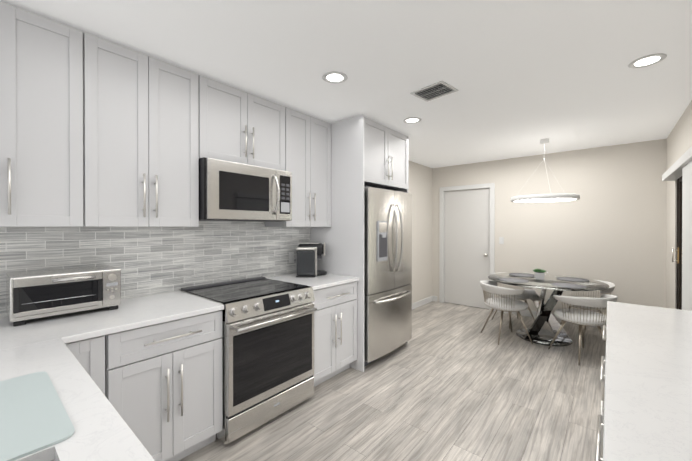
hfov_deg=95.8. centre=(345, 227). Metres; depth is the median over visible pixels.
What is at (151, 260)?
tile backsplash
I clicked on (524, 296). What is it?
chair
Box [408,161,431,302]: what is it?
wall
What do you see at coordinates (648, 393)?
countertop
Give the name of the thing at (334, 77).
recessed light
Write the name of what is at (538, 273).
planter
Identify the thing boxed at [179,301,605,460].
floor
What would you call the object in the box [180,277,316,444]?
range
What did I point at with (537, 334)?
dining table
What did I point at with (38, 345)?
countertop
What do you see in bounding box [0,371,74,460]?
cutting board
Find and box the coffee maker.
[296,242,326,276]
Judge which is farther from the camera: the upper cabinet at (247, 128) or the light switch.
the light switch
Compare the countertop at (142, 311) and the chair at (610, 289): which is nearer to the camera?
the countertop at (142, 311)
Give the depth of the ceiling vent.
2.55 m
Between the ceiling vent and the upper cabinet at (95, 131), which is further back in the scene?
the ceiling vent
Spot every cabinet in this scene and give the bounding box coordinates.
[0,1,103,226]
[65,310,222,460]
[100,38,211,226]
[212,80,287,170]
[265,108,330,226]
[310,114,408,371]
[313,281,356,386]
[595,325,605,460]
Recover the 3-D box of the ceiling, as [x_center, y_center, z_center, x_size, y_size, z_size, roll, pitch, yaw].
[0.854,-1.159,2.577,3.360,0.080,6.400,0,0,40]
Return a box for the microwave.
[199,157,291,221]
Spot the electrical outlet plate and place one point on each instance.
(291, 257)
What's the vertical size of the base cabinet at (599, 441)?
0.884 m
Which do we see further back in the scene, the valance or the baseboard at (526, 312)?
the baseboard at (526, 312)
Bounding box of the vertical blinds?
[682,161,691,310]
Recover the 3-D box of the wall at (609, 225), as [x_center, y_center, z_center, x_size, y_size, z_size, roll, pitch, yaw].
[2.928,0.132,4.954,3.240,2.520,0.140,0,0,40]
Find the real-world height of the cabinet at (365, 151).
2.500 m
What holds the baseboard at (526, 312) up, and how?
attached to the wall at (609, 225)
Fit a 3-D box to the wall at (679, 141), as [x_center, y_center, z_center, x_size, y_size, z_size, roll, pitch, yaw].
[2.093,0.145,1.539,0.120,2.520,6.400,0,0,40]
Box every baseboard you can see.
[412,296,434,309]
[494,309,605,328]
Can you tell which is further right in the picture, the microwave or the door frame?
the door frame
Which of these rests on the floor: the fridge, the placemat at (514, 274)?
the fridge
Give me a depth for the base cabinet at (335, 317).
2.81 m
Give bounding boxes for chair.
[480,281,532,344]
[491,272,534,328]
[548,294,617,365]
[560,280,614,334]
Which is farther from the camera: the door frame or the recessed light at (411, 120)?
the door frame
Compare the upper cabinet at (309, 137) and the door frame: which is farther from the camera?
the door frame
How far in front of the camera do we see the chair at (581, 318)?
3.25 m
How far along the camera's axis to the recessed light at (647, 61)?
2.08 m
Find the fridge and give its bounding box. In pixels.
[364,186,411,366]
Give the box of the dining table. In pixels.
[488,272,609,345]
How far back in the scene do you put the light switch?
5.16 m
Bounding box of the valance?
[662,146,691,180]
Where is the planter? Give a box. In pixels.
[533,268,545,279]
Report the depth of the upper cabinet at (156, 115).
1.99 m
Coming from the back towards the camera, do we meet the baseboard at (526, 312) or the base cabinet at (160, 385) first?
the baseboard at (526, 312)
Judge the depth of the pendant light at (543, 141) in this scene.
3.96 m
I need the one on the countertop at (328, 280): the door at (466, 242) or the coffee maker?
the coffee maker
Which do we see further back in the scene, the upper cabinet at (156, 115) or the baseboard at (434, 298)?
the baseboard at (434, 298)
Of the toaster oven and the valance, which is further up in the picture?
the valance
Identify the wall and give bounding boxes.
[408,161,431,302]
[432,139,666,314]
[666,100,691,308]
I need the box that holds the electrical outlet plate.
[289,252,293,262]
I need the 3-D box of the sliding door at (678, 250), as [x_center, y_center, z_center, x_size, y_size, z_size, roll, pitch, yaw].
[3.005,0.409,2.675,0.116,1.981,1.866,0,0,40]
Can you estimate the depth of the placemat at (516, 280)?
3.92 m
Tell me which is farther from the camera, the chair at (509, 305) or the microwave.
the chair at (509, 305)
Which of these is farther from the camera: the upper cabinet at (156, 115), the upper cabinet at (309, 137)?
the upper cabinet at (309, 137)
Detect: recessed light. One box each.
[322,71,347,83]
[403,117,420,123]
[628,53,666,67]
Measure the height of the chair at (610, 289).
0.704 m
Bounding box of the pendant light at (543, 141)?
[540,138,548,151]
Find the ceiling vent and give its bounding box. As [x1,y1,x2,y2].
[410,81,458,101]
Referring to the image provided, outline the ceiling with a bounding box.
[0,0,691,167]
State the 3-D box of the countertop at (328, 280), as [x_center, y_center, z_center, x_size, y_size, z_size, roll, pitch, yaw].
[-0.338,0.500,3.037,0.688,0.030,0.634,0,0,40]
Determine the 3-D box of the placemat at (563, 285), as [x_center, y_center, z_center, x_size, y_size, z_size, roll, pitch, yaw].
[2.549,0.661,3.585,0.343,0.003,0.343,0,0,25]
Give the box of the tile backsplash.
[0,221,310,316]
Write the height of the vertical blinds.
1.865 m
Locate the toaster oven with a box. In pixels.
[6,265,120,325]
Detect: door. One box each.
[444,188,489,308]
[672,176,681,309]
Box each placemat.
[498,278,528,282]
[510,273,533,276]
[551,283,586,288]
[557,277,589,281]
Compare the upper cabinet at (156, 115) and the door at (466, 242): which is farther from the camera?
the door at (466, 242)
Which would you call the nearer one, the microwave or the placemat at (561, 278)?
the microwave
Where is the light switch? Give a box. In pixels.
[499,237,503,243]
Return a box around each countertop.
[0,315,154,460]
[56,291,223,339]
[267,273,358,289]
[603,301,691,460]
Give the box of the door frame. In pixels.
[439,183,494,310]
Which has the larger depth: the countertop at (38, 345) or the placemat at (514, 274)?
the placemat at (514, 274)

